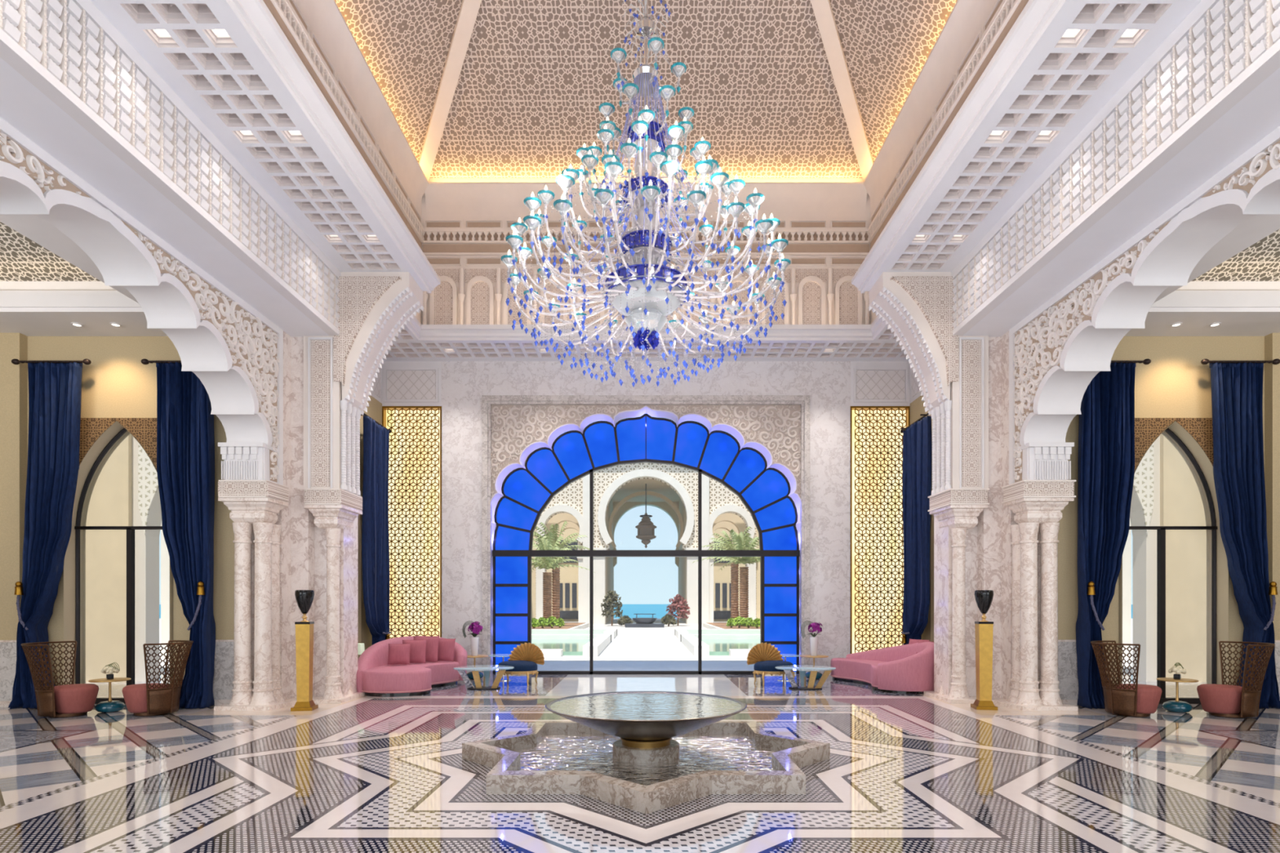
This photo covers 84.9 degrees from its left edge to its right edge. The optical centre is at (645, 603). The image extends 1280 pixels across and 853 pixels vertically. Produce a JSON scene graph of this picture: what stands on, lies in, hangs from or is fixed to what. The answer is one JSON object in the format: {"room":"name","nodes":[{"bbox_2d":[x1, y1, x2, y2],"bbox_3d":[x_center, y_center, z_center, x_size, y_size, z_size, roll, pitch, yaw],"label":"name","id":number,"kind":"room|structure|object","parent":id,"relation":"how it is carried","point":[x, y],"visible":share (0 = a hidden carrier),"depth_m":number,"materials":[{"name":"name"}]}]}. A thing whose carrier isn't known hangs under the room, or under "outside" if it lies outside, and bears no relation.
{"room":"hotel lobby","nodes":[
{"label":"hotel lobby","id":0,"kind":"room"},
{"bbox_2d":[0,213,167,336],"bbox_3d":[-9.900,-4.925,4.950,7.000,1.450,12.100,0,0,0],"label":"ceiling","id":1,"kind":"structure","parent":0,"point":[48,283],"depth_m":10.07,"materials":[{"name":"white paint"}]},
{"bbox_2d":[0,333,234,706],"bbox_3d":[-9.950,-2.050,5.103,7.300,7.300,12.405,0,0,0],"label":"wall","id":2,"kind":"structure","parent":0,"point":[119,391],"depth_m":11.00,"materials":[{"name":"beige paint"}]},
{"bbox_2d":[11,358,91,364],"bbox_3d":[-9.124,-3.710,10.779,1.209,0.090,0.163,0,0,0],"label":"curtain rod","id":3,"kind":"object","parent":2,"relation":"attached to","point":[86,361],"visible":1,"depth_m":10.72,"materials":[{"name":"black metal"}]},
{"bbox_2d":[8,362,82,709],"bbox_3d":[-9.229,-1.074,10.794,1.072,5.332,0.477,0,0,0],"label":"velvet curtain","id":4,"kind":"object","parent":3,"relation":"hanging from","point":[55,389],"visible":0.9,"depth_m":10.71,"materials":[{"name":"fabric"}]},
{"bbox_2d":[140,358,181,364],"bbox_3d":[-7.150,-3.710,10.779,1.189,0.090,0.163,0,0,0],"label":"curtain rod","id":5,"kind":"object","parent":2,"relation":"attached to","point":[145,362],"visible":0.44,"depth_m":10.72,"materials":[{"name":"black metal"}]},
{"bbox_2d":[155,361,215,708],"bbox_3d":[-7.106,-1.072,10.799,0.866,5.336,0.494,0,0,0],"label":"velvet curtain","id":6,"kind":"object","parent":5,"relation":"hanging from","point":[185,437],"visible":0.97,"depth_m":10.71,"materials":[{"name":"fabric"}]},
{"bbox_2d":[0,116,283,485],"bbox_3d":[-6.108,-1.385,5.010,0.703,5.970,12.220,0,0,0],"label":"arch","id":7,"kind":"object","parent":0,"point":[236,352],"depth_m":8.97,"materials":[{"name":"white paint"}]},
{"bbox_2d":[0,57,328,336],"bbox_3d":[-5.468,-4.383,5.175,0.665,0.075,12.550,0,0,0],"label":"trim","id":8,"kind":"structure","parent":7,"relation":"attached to","point":[23,105],"depth_m":7.40,"materials":[{"name":"white paint"}]},
{"bbox_2d":[213,271,423,711],"bbox_3d":[-5.155,-1.900,11.375,2.590,7.000,1.850,0,0,0],"label":"column","id":9,"kind":"structure","parent":7,"relation":"attached to","point":[302,533],"depth_m":11.35,"materials":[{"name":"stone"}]},
{"bbox_2d":[358,360,441,657],"bbox_3d":[-5.350,-2.050,14.075,1.700,7.300,3.750,0,0,0],"label":"wall","id":10,"kind":"structure","parent":0,"point":[397,383],"depth_m":15.58,"materials":[{"name":"beige paint"}]},
{"bbox_2d":[360,413,391,433],"bbox_3d":[-5.659,-3.780,14.575,0.163,0.090,1.657,0,0,0],"label":"curtain rod","id":11,"kind":"object","parent":10,"relation":"attached to","point":[364,414],"visible":0.47,"depth_m":14.71,"materials":[{"name":"black metal"}]},
{"bbox_2d":[361,415,391,644],"bbox_3d":[-5.636,-1.073,14.570,0.405,5.335,1.252,0,0,7],"label":"velvet curtain","id":12,"kind":"object","parent":11,"relation":"hanging from","point":[375,529],"visible":0.85,"depth_m":14.51,"materials":[{"name":"fabric"}]},
{"bbox_2d":[0,674,1279,852],"bbox_3d":[0.000,1.750,7.275,27.200,0.300,16.950,0,0,0],"label":"floor","id":13,"kind":"structure","parent":0,"point":[918,772],"depth_m":6.15,"materials":[{"name":"stone"}]},
{"bbox_2d":[21,640,98,717],"bbox_3d":[-8.360,1.079,9.950,0.826,1.042,0.826,0,0,25],"label":"tub chair","id":14,"kind":"object","parent":13,"relation":"on","point":[73,700],"visible":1,"depth_m":9.80,"materials":[{"name":"fabric"}]},
{"bbox_2d":[88,677,131,712],"bbox_3d":[-7.917,1.360,10.340,0.500,0.480,0.500,0,0,0],"label":"side table","id":15,"kind":"object","parent":13,"relation":"on","point":[109,706],"visible":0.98,"depth_m":10.25,"materials":[{"name":"teal glass"}]},
{"bbox_2d":[101,662,119,679],"bbox_3d":[-7.920,0.997,10.347,0.220,0.246,0.202,0,0,17],"label":"flower bowl","id":16,"kind":"object","parent":15,"relation":"on","point":[109,668],"visible":1,"depth_m":10.30,"materials":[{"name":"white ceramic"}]},
{"bbox_2d":[121,640,193,716],"bbox_3d":[-7.020,1.079,10.144,0.826,1.042,0.826,0,0,29],"label":"tub chair","id":17,"kind":"object","parent":13,"relation":"on","point":[145,700],"visible":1,"depth_m":9.91,"materials":[{"name":"fabric"}]},
{"bbox_2d":[290,621,318,711],"bbox_3d":[-5.144,0.938,10.550,0.300,1.325,0.300,0,0,-9],"label":"pedestal","id":18,"kind":"object","parent":13,"relation":"on","point":[304,630],"visible":1,"depth_m":10.46,"materials":[{"name":"gold metal"}]},
{"bbox_2d":[294,590,314,622],"bbox_3d":[-5.144,0.037,10.550,0.270,0.475,0.270,0,0,0],"label":"urn","id":19,"kind":"object","parent":18,"relation":"on","point":[304,598],"visible":1,"depth_m":10.47,"materials":[{"name":"black metal"}]},
{"bbox_2d":[382,405,441,638],"bbox_3d":[-5.220,-1.410,15.700,1.340,5.980,0.200,0,0,0],"label":"screen","id":20,"kind":"object","parent":13,"relation":"on","point":[415,452],"visible":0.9,"depth_m":15.64,"materials":[{"name":"gold metal"}]},
{"bbox_2d":[356,635,466,697],"bbox_3d":[-4.428,1.128,13.249,1.630,0.944,2.609,0,0,0],"label":"sofa","id":21,"kind":"object","parent":13,"relation":"on","point":[375,677],"visible":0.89,"depth_m":12.43,"materials":[{"name":"pink fabric"}]},
{"bbox_2d":[386,643,410,665],"bbox_3d":[-4.635,0.955,13.141,0.410,0.400,0.187,0,0,-9],"label":"velvet cushion","id":22,"kind":"object","parent":21,"relation":"on","point":[398,654],"visible":1,"depth_m":13.08,"materials":[{"name":"pink fabric"}]},
{"bbox_2d":[402,640,426,663],"bbox_3d":[-4.458,0.925,13.448,0.475,0.459,0.197,0,0,-8],"label":"velvet cushion","id":23,"kind":"object","parent":21,"relation":"on","point":[418,647],"visible":0.74,"depth_m":13.40,"materials":[{"name":"pink fabric"}]},
{"bbox_2d":[413,635,439,662],"bbox_3d":[-4.336,0.896,13.774,0.532,0.518,0.202,0,0,5],"label":"velvet cushion","id":24,"kind":"object","parent":21,"relation":"on","point":[432,643],"visible":0.59,"depth_m":13.72,"materials":[{"name":"pink fabric"}]},
{"bbox_2d":[437,638,455,662],"bbox_3d":[-4.028,0.925,13.947,0.469,0.459,0.194,0,0,13],"label":"velvet cushion","id":25,"kind":"object","parent":21,"relation":"on","point":[446,646],"visible":0.8,"depth_m":13.87,"materials":[{"name":"pink fabric"}]},
{"bbox_2d":[466,654,488,679],"bbox_3d":[-3.635,1.355,14.850,0.600,0.490,0.600,0,0,0],"label":"side table","id":26,"kind":"object","parent":13,"relation":"on","point":[469,674],"visible":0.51,"depth_m":14.72,"materials":[{"name":"gold metal"}]},
{"bbox_2d":[462,621,482,656],"bbox_3d":[-3.684,0.739,14.856,0.450,0.741,0.250,0,0,0],"label":"vase","id":27,"kind":"object","parent":26,"relation":"on","point":[475,628],"visible":1,"depth_m":14.80,"materials":[{"name":"white ceramic"}]},
{"bbox_2d":[453,665,514,689],"bbox_3d":[-3.043,1.400,13.150,1.120,0.400,0.952,0,0,0],"label":"coffee table","id":28,"kind":"object","parent":13,"relation":"on","point":[475,669],"visible":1,"depth_m":13.02,"materials":[{"name":"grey glass"}]},
{"bbox_2d":[488,653,511,680],"bbox_3d":[-2.975,1.337,14.600,0.620,0.525,0.620,0,0,0],"label":"tray table","id":29,"kind":"object","parent":13,"relation":"on","point":[503,655],"visible":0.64,"depth_m":14.58,"materials":[{"name":"clear glass"}]},
{"bbox_2d":[496,642,544,685],"bbox_3d":[-2.505,1.193,13.867,0.930,0.821,0.643,0,0,12],"label":"chair","id":30,"kind":"object","parent":13,"relation":"on","point":[524,658],"visible":0.83,"depth_m":13.96,"materials":[{"name":"gold metal"}]},
{"bbox_2d":[462,691,830,813],"bbox_3d":[0.000,1.316,7.210,3.502,0.568,3.502,0,0,-22],"label":"fountain","id":31,"kind":"object","parent":13,"relation":"on","point":[642,752],"visible":1,"depth_m":6.79,"materials":[{"name":"stone"}]},
{"bbox_2d":[545,691,746,742],"bbox_3d":[0.000,1.206,7.210,2.060,0.348,2.060,0,0,0],"label":"bowl","id":32,"kind":"object","parent":31,"relation":"on","point":[629,716],"depth_m":6.84,"materials":[{"name":"grey stone"}]},
{"bbox_2d":[746,642,795,685],"bbox_3d":[2.492,1.193,13.867,0.930,0.821,0.643,0,0,-12],"label":"chair","id":33,"kind":"object","parent":13,"relation":"on","point":[765,657],"visible":0.8,"depth_m":13.96,"materials":[{"name":"gold metal"}]},
{"bbox_2d":[777,653,800,680],"bbox_3d":[2.904,1.337,14.600,0.620,0.525,0.620,0,0,0],"label":"tray table","id":34,"kind":"object","parent":13,"relation":"on","point":[784,655],"visible":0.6,"depth_m":14.59,"materials":[{"name":"clear glass"}]},
{"bbox_2d":[775,665,835,689],"bbox_3d":[2.993,1.400,13.150,1.120,0.400,0.952,0,0,0],"label":"coffee table","id":35,"kind":"object","parent":13,"relation":"on","point":[802,668],"visible":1,"depth_m":13.02,"materials":[{"name":"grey glass"}]},
{"bbox_2d":[800,654,828,679],"bbox_3d":[3.564,1.355,14.850,0.600,0.490,0.600,0,0,0],"label":"side table","id":36,"kind":"object","parent":13,"relation":"on","point":[819,674],"visible":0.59,"depth_m":14.74,"materials":[{"name":"gold metal"}]},
{"bbox_2d":[800,621,822,656],"bbox_3d":[3.529,0.739,14.886,0.405,0.741,0.270,0,0,36],"label":"vase","id":37,"kind":"object","parent":36,"relation":"on","point":[813,640],"visible":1,"depth_m":14.80,"materials":[{"name":"white ceramic"}]},
{"bbox_2d":[849,405,910,653],"bbox_3d":[5.220,-1.410,15.700,1.340,5.980,0.200,0,0,0],"label":"screen","id":38,"kind":"object","parent":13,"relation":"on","point":[876,449],"visible":0.86,"depth_m":15.65,"materials":[{"name":"gold metal"}]},
{"bbox_2d":[830,641,933,693],"bbox_3d":[4.613,1.153,13.711,1.168,0.894,2.957,0,0,-9],"label":"sofa","id":39,"kind":"object","parent":13,"relation":"on","point":[899,668],"visible":0.96,"depth_m":12.66,"materials":[{"name":"pink fabric"}]},
{"bbox_2d":[908,639,929,644],"bbox_3d":[5.169,0.917,13.327,0.203,0.475,0.489,0,0,-27],"label":"velvet cushion","id":40,"kind":"object","parent":39,"relation":"on","point":[911,641],"visible":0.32,"depth_m":13.40,"materials":[{"name":"pink fabric"}]},
{"bbox_2d":[970,621,997,710],"bbox_3d":[5.142,0.938,10.650,0.300,1.325,0.300,0,0,9],"label":"pedestal","id":41,"kind":"object","parent":13,"relation":"on","point":[984,630],"visible":1,"depth_m":10.56,"materials":[{"name":"gold metal"}]},
{"bbox_2d":[973,590,993,622],"bbox_3d":[5.142,0.037,10.650,0.270,0.475,0.270,0,0,0],"label":"urn","id":42,"kind":"object","parent":41,"relation":"on","point":[984,598],"visible":1,"depth_m":10.57,"materials":[{"name":"black metal"}]},
{"bbox_2d":[1090,640,1161,717],"bbox_3d":[6.856,1.079,10.074,0.826,1.042,0.826,0,0,-29],"label":"tub chair","id":43,"kind":"object","parent":13,"relation":"on","point":[1137,700],"visible":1,"depth_m":9.85,"materials":[{"name":"wood"}]},
{"bbox_2d":[1155,677,1198,712],"bbox_3d":[7.846,1.360,10.340,0.500,0.480,0.500,0,0,0],"label":"side table","id":44,"kind":"object","parent":13,"relation":"on","point":[1175,706],"visible":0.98,"depth_m":10.25,"materials":[{"name":"teal glass"}]},
{"bbox_2d":[1168,662,1186,679],"bbox_3d":[7.854,0.997,10.336,0.211,0.246,0.214,0,0,0],"label":"flower bowl","id":45,"kind":"object","parent":44,"relation":"on","point":[1176,668],"visible":1,"depth_m":10.30,"materials":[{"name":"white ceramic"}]},
{"bbox_2d":[1196,640,1275,718],"bbox_3d":[8.392,1.079,9.920,0.826,1.042,0.826,0,0,-25],"label":"tub chair","id":46,"kind":"object","parent":13,"relation":"on","point":[1223,700],"visible":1,"depth_m":9.78,"materials":[{"name":"fabric"}]},
{"bbox_3d":[-5.450,1.335,13.100,0.320,0.530,0.320,0,0,0],"label":"table","id":47,"kind":"object","parent":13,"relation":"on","visible":0},
{"bbox_2d":[358,643,364,654],"bbox_3d":[-5.450,0.910,13.100,0.300,0.320,0.200,0,0,0],"label":"table lamp","id":48,"kind":"object","parent":47,"relation":"on","point":[361,646],"visible":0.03,"depth_m":13.04,"materials":[{"name":"white fabric"}]},
{"bbox_2d":[262,0,1028,324],"bbox_3d":[0.000,-7.800,7.325,10.300,4.400,16.850,0,0,0],"label":"wall","id":49,"kind":"structure","parent":0,"point":[461,226],"depth_m":15.52,"materials":[{"name":"paint"}]},
{"bbox_2d":[90,0,440,342],"bbox_3d":[-4.790,-5.534,6.750,2.420,0.272,15.700,0,0,0],"label":"ceiling","id":50,"kind":"structure","parent":49,"relation":"attached to","point":[250,77],"depth_m":7.89,"materials":[{"name":"white paint"}]},
{"bbox_2d":[382,324,909,360],"bbox_3d":[0.000,-5.534,14.920,12.000,0.272,1.400,0,0,0],"label":"trim","id":51,"kind":"structure","parent":49,"relation":"attached to","point":[438,342],"depth_m":14.68,"materials":[{"name":"white paint"}]},
{"bbox_2d":[851,0,1201,343],"bbox_3d":[4.790,-5.534,6.750,2.420,0.272,15.700,0,0,0],"label":"ceiling","id":52,"kind":"structure","parent":49,"relation":"attached to","point":[1041,77],"depth_m":7.89,"materials":[{"name":"white paint"}]},
{"bbox_2d":[334,0,957,181],"bbox_3d":[0.000,-11.106,7.315,10.177,3.488,16.730,0,0,0],"label":"ceiling","id":53,"kind":"structure","parent":0,"point":[473,88],"depth_m":13.52,"materials":[{"name":"paint"}]},
{"bbox_2d":[500,0,791,386],"bbox_3d":[0.000,-7.574,7.300,2.970,10.493,2.940,0,0,-42],"label":"crystal chandelier","id":54,"kind":"object","parent":53,"relation":"hanging from","point":[643,294],"visible":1,"depth_m":7.08,"materials":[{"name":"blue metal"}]},
{"bbox_2d":[441,360,850,675],"bbox_3d":[0.000,-1.950,15.725,9.120,7.100,0.390,0,0,0],"label":"wall","id":55,"kind":"structure","parent":0,"point":[495,414],"depth_m":15.60,"materials":[{"name":"stone"}]},
{"bbox_2d":[492,413,799,674],"bbox_3d":[0.000,-1.349,15.840,6.920,5.899,0.200,0,0,0],"label":"window","id":56,"kind":"structure","parent":55,"relation":"in","point":[575,455],"depth_m":15.86,"materials":[{"name":"blue glass"}]},
{"bbox_2d":[850,360,933,641],"bbox_3d":[5.350,-2.050,14.075,1.700,7.300,3.750,0,0,0],"label":"wall","id":57,"kind":"structure","parent":0,"point":[873,383],"depth_m":15.58,"materials":[{"name":"beige paint"}]},
{"bbox_2d":[900,413,928,433],"bbox_3d":[5.581,-3.780,14.575,0.163,0.090,1.657,0,0,0],"label":"curtain rod","id":58,"kind":"object","parent":57,"relation":"attached to","point":[923,415],"visible":0.66,"depth_m":14.58,"materials":[{"name":"black metal"}]},
{"bbox_2d":[901,415,931,644],"bbox_3d":[5.583,-1.073,14.573,0.416,5.335,1.249,0,0,8],"label":"velvet curtain","id":59,"kind":"object","parent":58,"relation":"hanging from","point":[917,439],"visible":0.86,"depth_m":14.45,"materials":[{"name":"fabric"}]},
{"bbox_2d":[1008,125,1279,484],"bbox_3d":[6.108,-1.385,5.010,0.703,5.970,12.220,0,0,0],"label":"wall","id":60,"kind":"structure","parent":0,"point":[1056,351],"depth_m":9.13,"materials":[{"name":"white paint"}]},
{"bbox_2d":[868,271,1078,711],"bbox_3d":[5.155,-1.900,11.375,2.590,7.000,1.850,0,0,0],"label":"column","id":61,"kind":"structure","parent":60,"relation":"attached to","point":[990,533],"depth_m":11.36,"materials":[{"name":"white stone"}]},
{"bbox_2d":[963,67,1279,336],"bbox_3d":[5.468,-4.383,5.175,0.665,0.075,12.550,0,0,0],"label":"trim","id":62,"kind":"structure","parent":60,"relation":"attached to","point":[1255,116],"depth_m":7.50,"materials":[{"name":"white paint"}]},
{"bbox_2d":[1057,333,1279,705],"bbox_3d":[9.950,-2.050,5.103,7.300,7.300,12.405,0,0,0],"label":"wall","id":63,"kind":"structure","parent":0,"point":[1173,392],"depth_m":11.00,"materials":[{"name":"beige paint"}]},
{"bbox_2d":[1111,358,1151,364],"bbox_3d":[7.150,-3.710,10.779,1.189,0.090,0.163,0,0,0],"label":"curtain rod","id":64,"kind":"object","parent":63,"relation":"attached to","point":[1145,362],"visible":0.47,"depth_m":10.72,"materials":[{"name":"black metal"}]},
{"bbox_2d":[1075,362,1136,709],"bbox_3d":[7.112,-1.072,10.812,0.886,5.337,0.511,0,0,0],"label":"velvet curtain","id":65,"kind":"object","parent":64,"relation":"hanging from","point":[1106,425],"visible":0.98,"depth_m":10.73,"materials":[{"name":"fabric"}]},
{"bbox_2d":[1200,358,1279,364],"bbox_3d":[9.124,-3.710,10.779,1.209,0.090,0.163,0,0,0],"label":"curtain rod","id":66,"kind":"object","parent":63,"relation":"attached to","point":[1204,362],"visible":0.99,"depth_m":10.72,"materials":[{"name":"black metal"}]},
{"bbox_2d":[1209,362,1279,708],"bbox_3d":[9.241,-1.073,10.799,1.072,5.333,0.492,0,0,0],"label":"velvet curtain","id":67,"kind":"object","parent":66,"relation":"hanging from","point":[1237,388],"visible":0.84,"depth_m":10.72,"materials":[{"name":"fabric"}]},
{"bbox_2d":[1124,213,1279,336],"bbox_3d":[9.900,-4.925,4.950,7.000,1.450,12.100,0,0,0],"label":"ceiling","id":68,"kind":"structure","parent":0,"point":[1235,285],"depth_m":10.08,"materials":[{"name":"white paint"}]},
{"bbox_3d":[0.000,-4.200,-5.200,27.200,11.600,8.200,0,0,0],"label":"wall","id":69,"kind":"structure","parent":0,"visible":0},
{"bbox_2d":[0,0,341,335],"bbox_3d":[-5.048,-4.897,5.150,0.174,1.105,12.500,0,0,0],"label":"trim","id":70,"kind":"structure","parent":69,"relation":"attached to","point":[69,51],"depth_m":7.16,"materials":[{"name":"white paint"}]},
{"bbox_2d":[951,0,1279,335],"bbox_3d":[5.048,-4.897,5.150,0.174,1.105,12.500,0,0,0],"label":"trim","id":71,"kind":"structure","parent":69,"relation":"attached to","point":[1221,51],"depth_m":7.19,"materials":[{"name":"white paint"}]},
{"label":"outside","id":72,"kind":"structure","parent":0,"visible":0},
{"bbox_2d":[159,661,169,674],"bbox_3d":[-13.150,1.751,15.345,13.700,0.298,8.090,0,0,0],"label":"patio","id":73,"kind":"structure","parent":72,"point":[162,663],"depth_m":17.57,"materials":[{"name":"white"}]},
{"bbox_2d":[74,427,169,704],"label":"arched window","id":74,"kind":"structure","parent":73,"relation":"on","point":[126,491],"depth_m":14.20,"materials":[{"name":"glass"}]},
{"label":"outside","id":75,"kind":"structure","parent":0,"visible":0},
{"bbox_2d":[1122,661,1133,674],"bbox_3d":[13.150,1.751,15.345,13.700,0.298,8.090,0,0,0],"label":"patio","id":76,"kind":"structure","parent":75,"point":[1126,664],"depth_m":17.57,"materials":[{"name":"white"}]},
{"bbox_2d":[1122,427,1217,704],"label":"arched window","id":77,"kind":"structure","parent":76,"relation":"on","point":[1166,492],"depth_m":14.20,"materials":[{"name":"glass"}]},
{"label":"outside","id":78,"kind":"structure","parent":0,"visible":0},
{"bbox_2d":[159,604,1133,618],"bbox_3d":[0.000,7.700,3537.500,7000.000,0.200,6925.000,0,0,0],"label":"sea","id":79,"kind":"structure","parent":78,"point":[660,610],"depth_m":710.26,"materials":[{"name":"liquid"}]},
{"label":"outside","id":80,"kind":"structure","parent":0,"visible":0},
{"bbox_2d":[159,618,1133,661],"bbox_3d":[0.000,1.800,46.700,120.000,0.400,54.600,0,0,0],"label":"court","id":81,"kind":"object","parent":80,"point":[630,644],"visible":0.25,"depth_m":25.80,"materials":[{"name":"white stone"}]},
{"bbox_2d":[531,622,589,629],"bbox_3d":[-6.600,1.460,42.000,5.400,0.280,12.000,0,0,0],"label":"planter","id":82,"kind":"object","parent":81,"relation":"on","point":[567,625],"visible":0.25,"depth_m":40.18,"materials":[{"name":"white concrete"}]},
{"bbox_2d":[531,617,540,628],"bbox_3d":[-5.908,1.024,36.906,0.715,0.583,0.718,0,0,0],"label":"bush","id":83,"kind":"object","parent":82,"relation":"on","point":[535,622],"visible":0.88,"depth_m":36.73,"materials":[{"name":"green plant"}]},
{"bbox_2d":[537,617,549,628],"bbox_3d":[-5.502,1.006,37.196,0.788,0.618,0.760,0,0,0],"label":"bush","id":84,"kind":"object","parent":82,"relation":"on","point":[544,622],"visible":0.95,"depth_m":37.04,"materials":[{"name":"green plant"}]},
{"bbox_2d":[547,616,559,627],"bbox_3d":[-5.050,0.984,37.489,0.737,0.661,0.711,0,0,-22],"label":"bush","id":85,"kind":"object","parent":82,"relation":"on","point":[553,620],"visible":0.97,"depth_m":37.32,"materials":[{"name":"green plant"}]},
{"bbox_2d":[557,617,564,627],"bbox_3d":[-4.649,1.034,37.910,0.579,0.563,0.540,0,0,0],"label":"bush","id":86,"kind":"object","parent":82,"relation":"on","point":[561,622],"visible":0.87,"depth_m":37.77,"materials":[{"name":"green plant"}]},
{"bbox_2d":[531,531,595,626],"bbox_3d":[-6.191,-1.387,39.953,5.140,5.409,4.935,0,0,-42],"label":"date palm","id":87,"kind":"object","parent":82,"relation":"on","point":[546,562],"visible":0.7,"depth_m":39.83,"materials":[{"name":"green plant"}]},
{"bbox_2d":[533,520,595,619],"bbox_3d":[-6.162,-2.067,46.139,4.427,6.769,5.525,0,0,44],"label":"date palm","id":88,"kind":"object","parent":82,"relation":"on","point":[556,577],"visible":0.54,"depth_m":45.77,"materials":[{"name":"green plant"}]},
{"bbox_2d":[531,628,617,657],"bbox_3d":[-5.375,1.440,28.250,7.850,0.320,14.500,0,0,0],"label":"reflecting pool","id":89,"kind":"object","parent":81,"relation":"on","point":[552,642],"visible":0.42,"depth_m":26.90,"materials":[{"name":"liquid"}]},
{"bbox_2d":[600,590,622,626],"bbox_3d":[-2.442,0.318,50.010,1.578,2.563,1.840,0,0,0],"label":"flowering shrub","id":90,"kind":"object","parent":81,"relation":"on","point":[613,597],"visible":1,"depth_m":49.77,"materials":[{"name":"green plant"}]},
{"bbox_2d":[617,614,633,626],"bbox_3d":[-1.427,1.189,48.471,1.186,0.822,1.201,0,0,0],"label":"bush","id":91,"kind":"object","parent":81,"relation":"on","point":[624,620],"visible":0.97,"depth_m":48.20,"materials":[{"name":"green plant"}]},
{"bbox_2d":[625,613,664,627],"bbox_3d":[-0.089,1.150,47.055,2.600,0.900,1.810,0,0,0],"label":"fountain","id":92,"kind":"object","parent":81,"relation":"on","point":[640,622],"visible":1,"depth_m":46.40,"materials":[{"name":"grey stone"}]},
{"bbox_2d":[631,617,657,623],"bbox_3d":[-0.089,1.165,47.000,1.700,0.370,1.700,0,0,0],"label":"bowl","id":93,"kind":"object","parent":92,"relation":"on","point":[638,620],"depth_m":46.41,"materials":[{"name":"grey stone"}]},
{"bbox_2d":[517,438,774,624],"bbox_3d":[0.000,-5.400,61.250,48.000,14.000,17.500,0,0,0],"label":"building exterior","id":94,"kind":"structure","parent":81,"relation":"on","point":[620,489],"depth_m":52.99,"materials":[{"name":"beige"}]},
{"bbox_2d":[635,484,656,548],"bbox_3d":[0.000,-7.249,58.000,1.626,5.332,1.626,0,0,-22],"label":"hanging lantern","id":95,"kind":"object","parent":94,"relation":"hanging from","point":[646,528],"visible":1,"depth_m":57.55,"materials":[{"name":"grey metal"}]},
{"bbox_2d":[660,613,677,626],"bbox_3d":[1.615,1.150,48.494,1.195,0.900,1.128,0,0,0],"label":"bush","id":96,"kind":"object","parent":81,"relation":"on","point":[668,620],"visible":0.98,"depth_m":48.26,"materials":[{"name":"green plant"}]},
{"bbox_2d":[666,594,690,626],"bbox_3d":[2.277,0.461,50.008,1.774,2.279,1.800,0,0,0],"label":"flowering shrub","id":97,"kind":"object","parent":81,"relation":"on","point":[677,603],"visible":0.94,"depth_m":49.71,"materials":[{"name":"pink plant"}]},
{"bbox_2d":[674,628,759,657],"bbox_3d":[5.375,1.440,28.250,7.850,0.320,14.500,0,0,0],"label":"reflecting pool","id":98,"kind":"object","parent":81,"relation":"on","point":[731,642],"visible":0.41,"depth_m":26.90,"materials":[{"name":"liquid"}]},
{"bbox_2d":[702,622,759,629],"bbox_3d":[6.600,1.460,42.000,5.400,0.280,12.000,0,0,0],"label":"planter","id":99,"kind":"object","parent":81,"relation":"on","point":[708,625],"visible":0.25,"depth_m":40.18,"materials":[{"name":"white concrete"}]},
{"bbox_2d":[692,531,759,626],"bbox_3d":[5.505,-1.446,40.140,5.807,5.528,4.567,0,0,0],"label":"date palm","id":100,"kind":"object","parent":99,"relation":"on","point":[744,577],"visible":0.73,"depth_m":39.79,"materials":[{"name":"green plant"}]},
{"bbox_2d":[702,526,757,619],"bbox_3d":[5.491,-1.843,46.268,4.926,6.322,5.066,0,0,-41],"label":"date palm","id":101,"kind":"object","parent":99,"relation":"on","point":[728,545],"visible":0.51,"depth_m":45.80,"materials":[{"name":"green plant"}]},
{"bbox_2d":[725,617,735,627],"bbox_3d":[4.606,1.036,37.892,0.575,0.558,0.566,0,0,0],"label":"bush","id":102,"kind":"object","parent":99,"relation":"on","point":[730,622],"visible":0.87,"depth_m":37.78,"materials":[{"name":"green plant"}]},
{"bbox_2d":[733,616,744,627],"bbox_3d":[4.986,0.974,37.503,0.787,0.683,0.783,0,0,0],"label":"bush","id":103,"kind":"object","parent":99,"relation":"on","point":[738,620],"visible":0.99,"depth_m":37.35,"materials":[{"name":"green plant"}]},
{"bbox_2d":[742,617,753,628],"bbox_3d":[5.458,1.014,37.202,0.744,0.602,0.756,0,0,0],"label":"bush","id":104,"kind":"object","parent":99,"relation":"on","point":[748,621],"visible":0.9,"depth_m":37.04,"materials":[{"name":"green plant"}]},
{"bbox_2d":[751,617,759,628],"bbox_3d":[5.869,1.025,36.890,0.641,0.580,0.714,0,0,29],"label":"bush","id":105,"kind":"object","parent":99,"relation":"on","point":[756,623],"visible":0.88,"depth_m":36.73,"materials":[{"name":"green plant"}]},
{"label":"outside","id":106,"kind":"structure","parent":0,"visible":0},
{"bbox_2d":[496,661,795,674],"bbox_3d":[0.000,1.752,17.575,27.200,0.296,3.650,0,0,0],"label":"threshold","id":107,"kind":"object","parent":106,"point":[548,665],"visible":0.14,"depth_m":17.82,"materials":[{"name":"white stone"}]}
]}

